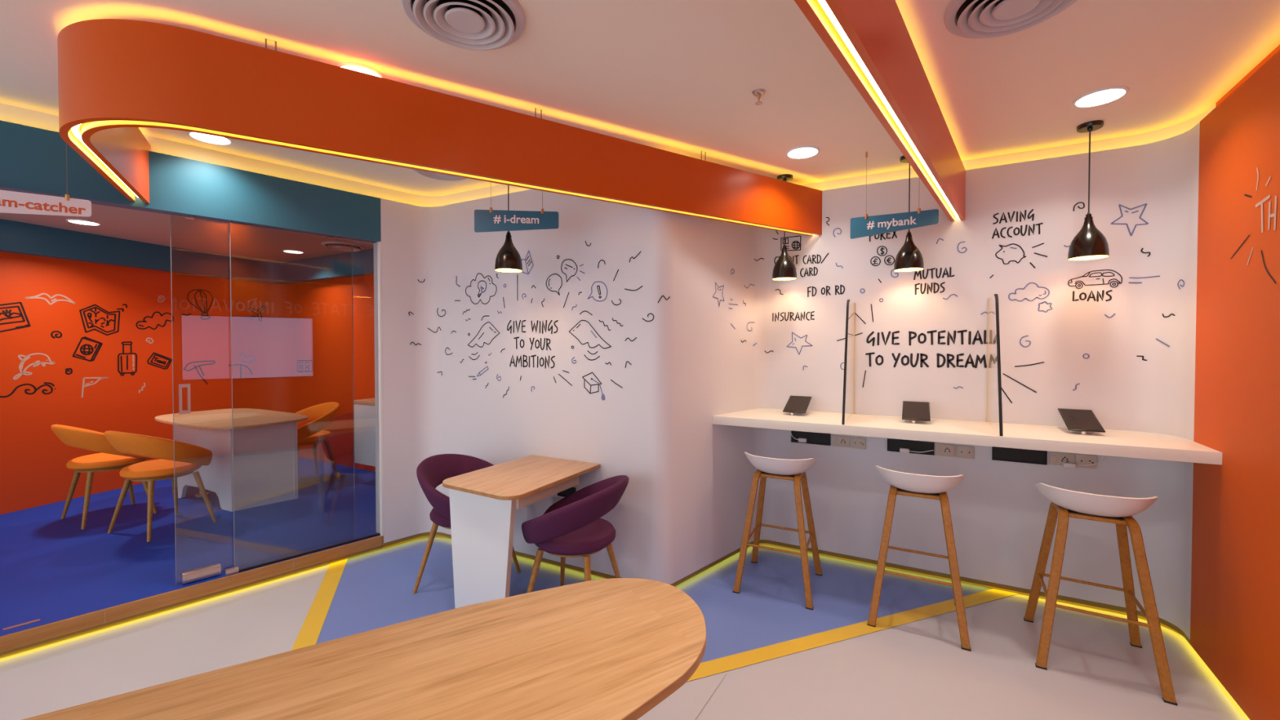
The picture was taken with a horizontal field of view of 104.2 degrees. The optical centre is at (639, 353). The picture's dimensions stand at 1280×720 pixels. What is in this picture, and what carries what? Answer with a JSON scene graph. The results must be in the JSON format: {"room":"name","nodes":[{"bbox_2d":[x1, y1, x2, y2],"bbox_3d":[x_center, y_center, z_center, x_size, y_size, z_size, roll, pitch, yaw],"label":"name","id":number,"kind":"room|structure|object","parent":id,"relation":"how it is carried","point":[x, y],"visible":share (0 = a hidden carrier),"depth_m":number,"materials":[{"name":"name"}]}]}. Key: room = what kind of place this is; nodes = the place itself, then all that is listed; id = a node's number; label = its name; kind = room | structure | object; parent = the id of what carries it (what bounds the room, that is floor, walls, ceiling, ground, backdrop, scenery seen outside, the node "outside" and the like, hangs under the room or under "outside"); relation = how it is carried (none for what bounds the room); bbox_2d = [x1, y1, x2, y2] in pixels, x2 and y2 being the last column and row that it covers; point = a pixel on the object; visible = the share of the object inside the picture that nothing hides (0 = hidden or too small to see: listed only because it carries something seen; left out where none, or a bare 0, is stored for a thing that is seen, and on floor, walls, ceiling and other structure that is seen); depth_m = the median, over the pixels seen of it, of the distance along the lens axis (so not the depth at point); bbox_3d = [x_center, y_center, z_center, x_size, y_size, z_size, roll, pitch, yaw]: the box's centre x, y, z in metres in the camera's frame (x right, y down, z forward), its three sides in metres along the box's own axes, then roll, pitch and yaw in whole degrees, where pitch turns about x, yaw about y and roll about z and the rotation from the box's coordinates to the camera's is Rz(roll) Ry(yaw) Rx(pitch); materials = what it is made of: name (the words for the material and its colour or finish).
{"room":"bank branch","nodes":[
{"label":"bank branch","id":0,"kind":"room"},
{"bbox_2d":[0,218,312,514],"bbox_3d":[-5.131,0.119,4.083,0.713,2.395,4.531,0,1,23],"label":"wall","id":1,"kind":"structure","parent":0,"point":[86,340],"depth_m":4.77,"materials":[{"name":"orange paint"}]},
{"bbox_2d":[0,204,373,262],"bbox_3d":[-4.134,-1.068,3.462,4.000,0.001,4.900,1,1,29],"label":"ceiling","id":2,"kind":"structure","parent":0,"point":[248,242],"depth_m":4.53,"materials":[{"name":"beige paint"}]},
{"bbox_2d":[66,218,101,225],"bbox_3d":[-4.566,-1.075,4.090,0.196,0.008,0.196,1,1,29],"label":"recessed light","id":3,"kind":"object","parent":2,"relation":"in","point":[72,220],"visible":1,"depth_m":4.08,"materials":[{"name":"white plastic"}]},
{"bbox_2d":[282,249,304,253],"bbox_3d":[-3.738,-1.096,5.371,0.196,0.008,0.196,1,1,29],"label":"recessed light","id":4,"kind":"object","parent":2,"relation":"in","point":[284,251],"visible":1,"depth_m":5.37,"materials":[{"name":"white"}]},
{"bbox_2d":[320,241,364,251],"bbox_3d":[-3.007,-1.076,5.048,0.380,0.037,0.380,1,1,29],"label":"ceiling vent","id":5,"kind":"object","parent":2,"relation":"in","point":[336,246],"visible":0.95,"depth_m":4.99,"materials":[{"name":"grey metal"}]},
{"bbox_2d":[0,456,380,636],"bbox_3d":[-4.169,1.326,3.521,3.920,0.001,4.900,1,1,29],"label":"floor","id":6,"kind":"structure","parent":0,"point":[52,570],"depth_m":3.57,"materials":[{"name":"blue carpet"}]},
{"bbox_2d":[2,618,40,631],"bbox_3d":[-3.055,1.342,2.462,0.024,0.004,0.119,1,1,40],"label":"floor plate","id":7,"kind":"object","parent":6,"relation":"on","point":[38,620],"visible":1,"depth_m":2.46,"materials":[{"name":"silver metal"}]},
{"bbox_2d":[50,424,157,529],"bbox_3d":[-4.305,0.930,4.013,0.592,0.783,0.563,1,1,29],"label":"tub chair","id":8,"kind":"object","parent":6,"relation":"on","point":[110,459],"visible":0.67,"depth_m":3.83,"materials":[{"name":"orange fabric"}]},
{"bbox_2d":[103,431,217,542],"bbox_3d":[-3.621,0.934,3.756,0.592,0.783,0.563,0,1,20],"label":"tub chair","id":9,"kind":"object","parent":6,"relation":"on","point":[188,458],"visible":0.99,"depth_m":3.62,"materials":[{"name":"orange fabric"}]},
{"bbox_2d":[155,408,307,511],"bbox_3d":[-3.758,0.945,4.590,1.470,0.727,0.800,1,1,29],"label":"meeting table","id":10,"kind":"object","parent":6,"relation":"on","point":[265,448],"visible":0.89,"depth_m":4.30,"materials":[{"name":"brown wood"}]},
{"bbox_2d":[295,402,340,480],"bbox_3d":[-3.380,0.912,5.066,0.592,0.783,0.563,1,1,34],"label":"tub chair","id":11,"kind":"object","parent":6,"relation":"on","point":[320,416],"visible":0.71,"depth_m":5.06,"materials":[{"name":"orange fabric"}]},
{"bbox_2d":[292,248,375,471],"bbox_3d":[-2.767,0.099,5.286,3.150,2.395,0.110,1,1,29],"label":"wall","id":12,"kind":"structure","parent":0,"point":[326,280],"depth_m":5.71,"materials":[{"name":"orange paint"}]},
{"bbox_2d":[354,398,375,466],"bbox_3d":[-2.166,0.792,4.820,1.455,0.635,0.356,1,1,29],"label":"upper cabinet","id":13,"kind":"object","parent":12,"relation":"attached to","point":[364,409],"visible":0.19,"depth_m":4.92,"materials":[{"name":"white"}]},
{"bbox_2d":[377,186,471,549],"bbox_3d":[-1.581,0.107,3.750,0.662,2.660,0.247,0,1,-5],"label":"wall","id":14,"kind":"structure","parent":0,"point":[424,310],"depth_m":3.74,"materials":[{"name":"white paint"}]},
{"bbox_2d":[0,535,383,657],"bbox_3d":[-3.034,1.403,2.388,0.061,0.115,3.400,1,1,42],"label":"trim","id":15,"kind":"structure","parent":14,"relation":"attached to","point":[13,643],"depth_m":2.79,"materials":[{"name":"wood"},{"name":"glowing yellow light strip"}]},
{"bbox_2d":[373,241,383,542],"bbox_3d":[-1.908,0.295,3.637,0.110,2.198,0.014,1,1,42],"label":"trim","id":16,"kind":"structure","parent":14,"relation":"attached to","point":[377,246],"depth_m":3.62,"materials":[{"name":"white"}]},
{"bbox_2d":[465,184,685,586],"bbox_3d":[-0.529,0.114,3.320,1.682,2.660,0.198,0,1,22],"label":"wall","id":17,"kind":"structure","parent":0,"point":[578,353],"depth_m":3.17,"materials":[{"name":"white paint"}]},
{"bbox_2d":[552,497,561,504],"bbox_3d":[-0.534,0.997,3.293,0.110,0.074,0.013,1,1,29],"label":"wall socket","id":18,"kind":"object","parent":17,"relation":"attached to","point":[554,500],"visible":0.25,"depth_m":3.30,"materials":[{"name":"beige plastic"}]},
{"bbox_2d":[557,487,575,497],"bbox_3d":[-0.482,0.908,3.265,0.141,0.069,0.012,1,1,29],"label":"cable box","id":19,"kind":"object","parent":17,"relation":"attached to","point":[568,491],"visible":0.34,"depth_m":3.27,"materials":[{"name":"black plastic"}]},
{"bbox_2d":[0,537,1249,719],"bbox_3d":[-0.945,1.482,1.003,5.800,0.002,7.200,1,1,29],"label":"floor","id":20,"kind":"structure","parent":0,"point":[767,655],"depth_m":2.48,"materials":[{"name":"beige tile"}]},
{"bbox_2d":[22,577,706,719],"bbox_3d":[-1.226,1.117,0.478,3.408,0.750,0.915,-1,1,-31],"label":"work table","id":21,"kind":"object","parent":20,"relation":"on","point":[614,648],"visible":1,"depth_m":1.16,"materials":[{"name":"brown wood"}]},
{"bbox_2d":[413,453,520,593],"bbox_3d":[-1.098,1.059,3.151,0.563,0.783,0.592,0,1,23],"label":"tub chair","id":22,"kind":"object","parent":20,"relation":"on","point":[431,473],"visible":0.45,"depth_m":3.09,"materials":[{"name":"purple fabric"}]},
{"bbox_2d":[442,454,599,608],"bbox_3d":[-0.686,1.076,2.936,0.574,0.750,0.797,1,1,29],"label":"table","id":23,"kind":"object","parent":20,"relation":"on","point":[483,501],"visible":0.98,"depth_m":2.69,"materials":[{"name":"brown wood"}]},
{"bbox_2d":[521,475,628,593],"bbox_3d":[-0.343,1.066,2.752,0.563,0.783,0.592,0,1,19],"label":"tub chair","id":24,"kind":"object","parent":20,"relation":"on","point":[572,526],"visible":0.98,"depth_m":2.57,"materials":[{"name":"purple fabric"}]},
{"bbox_2d":[732,451,822,609],"bbox_3d":[0.877,1.034,3.129,0.464,0.826,0.490,0,1,26],"label":"bar stool","id":25,"kind":"object","parent":20,"relation":"on","point":[793,470],"visible":1,"depth_m":3.03,"materials":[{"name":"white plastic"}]},
{"bbox_2d":[866,465,971,651],"bbox_3d":[1.536,1.041,2.757,0.464,0.826,0.490,1,1,29],"label":"bar stool","id":26,"kind":"object","parent":20,"relation":"on","point":[928,486],"visible":1,"depth_m":2.62,"materials":[{"name":"brown wood"}]},
{"bbox_2d":[1023,483,1177,705],"bbox_3d":[2.169,1.047,2.394,0.464,0.826,0.490,1,1,32],"label":"bar stool","id":27,"kind":"object","parent":20,"relation":"on","point":[1064,504],"visible":1,"depth_m":2.32,"materials":[{"name":"brown wood"}]},
{"bbox_2d":[0,0,1279,195],"bbox_3d":[-2.434,-1.180,1.780,9.200,0.001,7.200,1,1,29],"label":"ceiling","id":28,"kind":"structure","parent":0,"point":[680,77],"depth_m":2.08,"materials":[{"name":"beige paint"}]},
{"bbox_2d":[0,142,91,217],"bbox_3d":[-2.915,-0.889,2.167,0.720,0.595,0.018,-1,1,-36],"label":"sign","id":29,"kind":"object","parent":28,"relation":"hanging from","point":[11,202],"visible":1,"depth_m":2.29,"materials":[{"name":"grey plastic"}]},
{"bbox_2d":[0,102,381,243],"bbox_3d":[-3.049,-0.991,2.361,0.100,0.417,3.400,1,1,42],"label":"bulkhead","id":30,"kind":"object","parent":28,"relation":"attached to","point":[185,180],"visible":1,"depth_m":2.88,"materials":[{"name":"blue paint"}]},
{"bbox_2d":[169,214,355,585],"bbox_3d":[-2.346,0.263,3.184,0.050,2.121,0.937,1,1,42],"label":"door","id":31,"kind":"structure","parent":30,"relation":"attached to","point":[204,572],"depth_m":2.89,"materials":[{"name":"clear glass"}]},
{"bbox_2d":[225,221,380,575],"bbox_3d":[-2.200,0.266,3.302,0.032,2.128,0.873,1,1,42],"label":"window","id":32,"kind":"structure","parent":30,"relation":"attached to","point":[234,570],"depth_m":3.05,"materials":[{"name":"clear glass"}]},
{"bbox_2d":[186,131,233,145],"bbox_3d":[-2.376,-1.192,2.755,0.196,0.008,0.196,1,1,29],"label":"recessed light","id":33,"kind":"object","parent":28,"relation":"in","point":[210,139],"visible":0.74,"depth_m":2.77,"materials":[{"name":"white plastic"}]},
{"bbox_2d":[335,62,386,78],"bbox_3d":[-1.189,-1.182,2.121,0.196,0.008,0.196,1,1,29],"label":"recessed light","id":34,"kind":"object","parent":28,"relation":"in","point":[354,66],"visible":0.38,"depth_m":2.06,"materials":[{"name":"white plastic"}]},
{"bbox_2d":[57,18,822,235],"bbox_3d":[-0.652,-1.002,2.530,4.117,0.382,1.271,0,1,-11],"label":"ceiling beam","id":35,"kind":"structure","parent":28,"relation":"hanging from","point":[117,77],"depth_m":2.04,"materials":[{"name":"orange paint"}]},
{"bbox_2d":[71,124,137,197],"bbox_3d":[-0.876,-0.841,2.910,3.164,0.001,3.091,1,1,29],"label":"diffuser","id":36,"kind":"object","parent":35,"relation":"attached to","point":[75,129],"depth_m":1.91,"materials":[{"name":"yellow plastic"}]},
{"bbox_2d":[412,168,466,180],"bbox_3d":[-1.274,-1.186,3.219,0.410,0.037,0.410,1,1,29],"label":"ceiling vent","id":37,"kind":"object","parent":28,"relation":"in","point":[431,175],"visible":0.19,"depth_m":3.30,"materials":[{"name":"grey metal"}]},
{"bbox_2d":[400,0,525,50],"bbox_3d":[-0.605,-1.161,1.721,0.410,0.037,0.410,1,1,29],"label":"ceiling vent","id":38,"kind":"object","parent":28,"relation":"in","point":[470,24],"visible":1,"depth_m":1.73,"materials":[{"name":"grey metal"}]},
{"bbox_2d":[494,185,522,272],"bbox_3d":[-0.791,-0.849,2.994,0.163,0.702,0.163,1,1,29],"label":"pendant lamp","id":39,"kind":"object","parent":28,"relation":"hanging from","point":[508,260],"visible":0.79,"depth_m":2.95,"materials":[{"name":"black metal"}]},
{"bbox_2d":[506,231,511,237],"bbox_3d":[-0.791,-0.718,2.996,0.033,0.040,0.033,1,1,29],"label":"socket","id":40,"kind":"object","parent":39,"relation":"attached to","point":[508,234],"depth_m":2.99,"materials":[{"name":"black metal"}]},
{"bbox_2d":[474,182,558,232],"bbox_3d":[-0.704,-0.943,2.844,0.473,0.510,0.017,0,1,-6],"label":"sign","id":41,"kind":"object","parent":28,"relation":"hanging from","point":[485,220],"visible":0.98,"depth_m":2.84,"materials":[{"name":"blue plastic"}]},
{"bbox_2d":[751,88,765,105],"bbox_3d":[0.540,-1.162,2.264,0.060,0.053,0.060,1,1,29],"label":"sprinkler","id":42,"kind":"object","parent":28,"relation":"attached to","point":[757,92],"visible":1,"depth_m":2.25,"materials":[{"name":"silver metal"}]},
{"bbox_2d":[772,173,796,280],"bbox_3d":[0.990,-0.858,3.408,0.163,0.698,0.163,1,1,29],"label":"pendant lamp","id":43,"kind":"object","parent":28,"relation":"hanging from","point":[784,269],"visible":0.96,"depth_m":3.37,"materials":[{"name":"black metal"}]},
{"bbox_2d":[785,145,820,159],"bbox_3d":[0.969,-1.196,2.968,0.196,0.008,0.196,1,1,29],"label":"recessed light","id":44,"kind":"object","parent":28,"relation":"in","point":[805,151],"visible":1,"depth_m":2.96,"materials":[{"name":"white plastic"}]},
{"bbox_2d":[794,0,965,222],"bbox_3d":[0.535,-0.981,1.287,0.075,0.382,4.600,1,1,39],"label":"ceiling beam","id":45,"kind":"structure","parent":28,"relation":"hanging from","point":[870,40],"depth_m":1.61,"materials":[{"name":"orange lacquer"},{"name":"glowing white light diffuser"}]},
{"bbox_2d":[849,151,938,239],"bbox_3d":[1.480,-0.945,2.911,0.460,0.508,0.020,0,1,26],"label":"sign","id":46,"kind":"object","parent":28,"relation":"hanging from","point":[865,226],"visible":0.98,"depth_m":2.92,"materials":[{"name":"blue plastic"}]},
{"bbox_2d":[893,155,924,271],"bbox_3d":[1.647,-0.856,3.047,0.163,0.690,0.163,1,1,29],"label":"pendant lamp","id":47,"kind":"object","parent":28,"relation":"hanging from","point":[908,258],"visible":0.94,"depth_m":3.02,"materials":[{"name":"black metal"}]},
{"bbox_2d":[906,230,911,236],"bbox_3d":[1.647,-0.731,3.049,0.033,0.040,0.033,1,1,29],"label":"socket","id":48,"kind":"object","parent":47,"relation":"attached to","point":[908,234],"depth_m":3.04,"materials":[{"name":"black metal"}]},
{"bbox_2d":[943,0,1077,38],"bbox_3d":[1.244,-1.159,1.647,0.410,0.037,0.410,1,1,29],"label":"ceiling vent","id":49,"kind":"object","parent":28,"relation":"in","point":[969,19],"visible":1,"depth_m":1.70,"materials":[{"name":"grey metal"}]},
{"bbox_2d":[1067,120,1109,260],"bbox_3d":[2.349,-0.847,2.605,0.163,0.694,0.163,1,1,29],"label":"pendant lamp","id":50,"kind":"object","parent":28,"relation":"hanging from","point":[1089,243],"visible":1,"depth_m":2.58,"materials":[{"name":"black metal"}]},
{"bbox_2d":[1084,211,1093,220],"bbox_3d":[2.349,-0.720,2.607,0.033,0.040,0.033,1,1,29],"label":"socket","id":51,"kind":"object","parent":50,"relation":"attached to","point":[1088,216],"depth_m":2.60,"materials":[{"name":"black metal"}]},
{"bbox_2d":[1071,85,1129,107],"bbox_3d":[2.131,-1.185,2.307,0.196,0.008,0.196,1,1,29],"label":"recessed light","id":52,"kind":"object","parent":28,"relation":"in","point":[1104,95],"visible":1,"depth_m":2.29,"materials":[{"name":"white plastic"}]},
{"bbox_2d":[684,215,821,581],"bbox_3d":[0.692,0.112,3.445,1.088,2.660,0.367,0,1,-23],"label":"wall","id":53,"kind":"structure","parent":0,"point":[737,316],"depth_m":3.42,"materials":[{"name":"white paint"}]},
{"bbox_2d":[786,103,1215,645],"bbox_3d":[1.977,0.118,3.104,2.069,2.660,0.281,1,1,36],"label":"wall","id":54,"kind":"structure","parent":0,"point":[1113,336],"depth_m":2.95,"materials":[{"name":"white paint"}]},
{"bbox_2d":[791,431,831,445],"bbox_3d":[1.205,0.599,3.520,0.267,0.081,0.012,1,1,29],"label":"cable box","id":55,"kind":"object","parent":54,"relation":"attached to","point":[819,438],"visible":1,"depth_m":3.51,"materials":[{"name":"black plastic"}]},
{"bbox_2d":[790,431,806,442],"bbox_3d":[1.126,0.596,3.539,0.113,0.065,0.029,1,1,29],"label":"cable","id":56,"kind":"object","parent":55,"relation":"attached to","point":[800,439],"visible":1,"depth_m":3.52,"materials":[{"name":"white plastic"}]},
{"bbox_2d":[832,435,849,447],"bbox_3d":[1.382,0.605,3.422,0.112,0.074,0.013,1,1,29],"label":"wall socket","id":57,"kind":"object","parent":54,"relation":"attached to","point":[837,441],"visible":1,"depth_m":3.42,"materials":[{"name":"beige plastic"}]},
{"bbox_2d":[851,436,866,448],"bbox_3d":[1.480,0.608,3.370,0.088,0.074,0.009,1,1,29],"label":"wall socket","id":58,"kind":"object","parent":54,"relation":"attached to","point":[856,442],"visible":1,"depth_m":3.37,"materials":[{"name":"beige plastic"}]},
{"bbox_2d":[887,438,933,455],"bbox_3d":[1.748,0.604,3.221,0.266,0.081,0.012,1,1,29],"label":"cable box","id":59,"kind":"object","parent":54,"relation":"attached to","point":[893,445],"visible":1,"depth_m":3.22,"materials":[{"name":"black plastic"}]},
{"bbox_2d":[899,448,933,453],"bbox_3d":[1.768,0.625,3.185,0.191,0.035,0.029,1,1,29],"label":"cable","id":60,"kind":"object","parent":59,"relation":"attached to","point":[901,450],"visible":1,"depth_m":3.20,"materials":[{"name":"white plastic"}]},
{"bbox_2d":[934,443,955,456],"bbox_3d":[1.916,0.607,3.127,0.110,0.074,0.013,1,1,29],"label":"wall socket","id":61,"kind":"object","parent":54,"relation":"attached to","point":[948,450],"visible":1,"depth_m":3.13,"materials":[{"name":"beige plastic"}]},
{"bbox_2d":[936,446,941,453],"bbox_3d":[1.884,0.607,3.140,0.022,0.040,0.005,1,1,29],"label":"switch","id":62,"kind":"object","parent":61,"relation":"attached to","point":[938,448],"depth_m":3.14,"materials":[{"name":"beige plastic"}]},
{"bbox_2d":[956,445,974,458],"bbox_3d":[2.011,0.611,3.077,0.090,0.074,0.009,1,1,29],"label":"wall socket","id":63,"kind":"object","parent":54,"relation":"attached to","point":[962,451],"visible":1,"depth_m":3.07,"materials":[{"name":"beige plastic"}]},
{"bbox_2d":[712,408,1222,464],"bbox_3d":[1.645,0.470,2.960,2.359,0.105,0.563,1,1,29],"label":"countertop","id":64,"kind":"structure","parent":54,"relation":"attached to","point":[1113,442],"depth_m":2.65,"materials":[{"name":"white laminate"}]},
{"bbox_2d":[782,395,812,415],"bbox_3d":[1.074,0.355,3.394,0.148,0.109,0.238,1,1,29],"label":"tablet","id":65,"kind":"object","parent":64,"relation":"on","point":[798,405],"visible":1,"depth_m":3.38,"materials":[{"name":"black metal"}]},
{"bbox_2d":[841,299,854,424],"bbox_3d":[1.318,0.038,3.143,0.013,0.753,0.545,1,1,29],"label":"divider","id":66,"kind":"object","parent":64,"relation":"on","point":[849,358],"visible":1,"depth_m":3.12,"materials":[{"name":"clear glass"}]},
{"bbox_2d":[902,400,930,423],"bbox_3d":[1.692,0.361,3.054,0.148,0.109,0.238,1,1,29],"label":"tablet","id":67,"kind":"object","parent":64,"relation":"on","point":[913,411],"visible":1,"depth_m":3.04,"materials":[{"name":"black metal"}]},
{"bbox_2d":[986,293,1003,435],"bbox_3d":[1.979,0.044,2.778,0.013,0.753,0.545,1,1,29],"label":"divider","id":68,"kind":"object","parent":64,"relation":"on","point":[994,408],"visible":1,"depth_m":2.77,"materials":[{"name":"clear glass"}]},
{"bbox_2d":[1057,408,1105,434],"bbox_3d":[2.370,0.367,2.680,0.148,0.109,0.238,1,1,29],"label":"tablet","id":69,"kind":"object","parent":64,"relation":"on","point":[1077,420],"visible":1,"depth_m":2.66,"materials":[{"name":"black metal"}]},
{"bbox_2d":[991,446,1047,465],"bbox_3d":[2.243,0.605,2.947,0.261,0.079,0.012,1,1,29],"label":"cable box","id":70,"kind":"object","parent":54,"relation":"attached to","point":[1003,454],"visible":0.97,"depth_m":2.95,"materials":[{"name":"black plastic"}]},
{"bbox_2d":[1048,451,1075,466],"bbox_3d":[2.417,0.606,2.851,0.112,0.074,0.013,1,1,29],"label":"wall socket","id":71,"kind":"object","parent":54,"relation":"attached to","point":[1055,458],"visible":0.97,"depth_m":2.85,"materials":[{"name":"beige plastic"}]},
{"bbox_2d":[1052,454,1057,462],"bbox_3d":[2.384,0.606,2.865,0.022,0.040,0.005,1,1,29],"label":"switch","id":72,"kind":"object","parent":71,"relation":"attached to","point":[1054,456],"depth_m":2.86,"materials":[{"name":"beige plastic"}]},
{"bbox_2d":[1062,457,1103,468],"bbox_3d":[2.483,0.612,2.791,0.176,0.075,0.029,1,1,29],"label":"cable","id":73,"kind":"object","parent":71,"relation":"attached to","point":[1070,465],"visible":1,"depth_m":2.80,"materials":[{"name":"white plastic"}]},
{"bbox_2d":[1075,453,1097,468],"bbox_3d":[2.511,0.607,2.801,0.090,0.074,0.009,1,1,29],"label":"wall socket","id":74,"kind":"object","parent":54,"relation":"attached to","point":[1081,459],"visible":0.98,"depth_m":2.80,"materials":[{"name":"beige plastic"}]},
{"bbox_2d":[1190,44,1279,719],"bbox_3d":[1.010,0.175,-0.321,0.054,2.660,6.422,1,1,32],"label":"wall","id":75,"kind":"structure","parent":0,"point":[1235,611],"depth_m":2.04,"materials":[{"name":"orange paint"}]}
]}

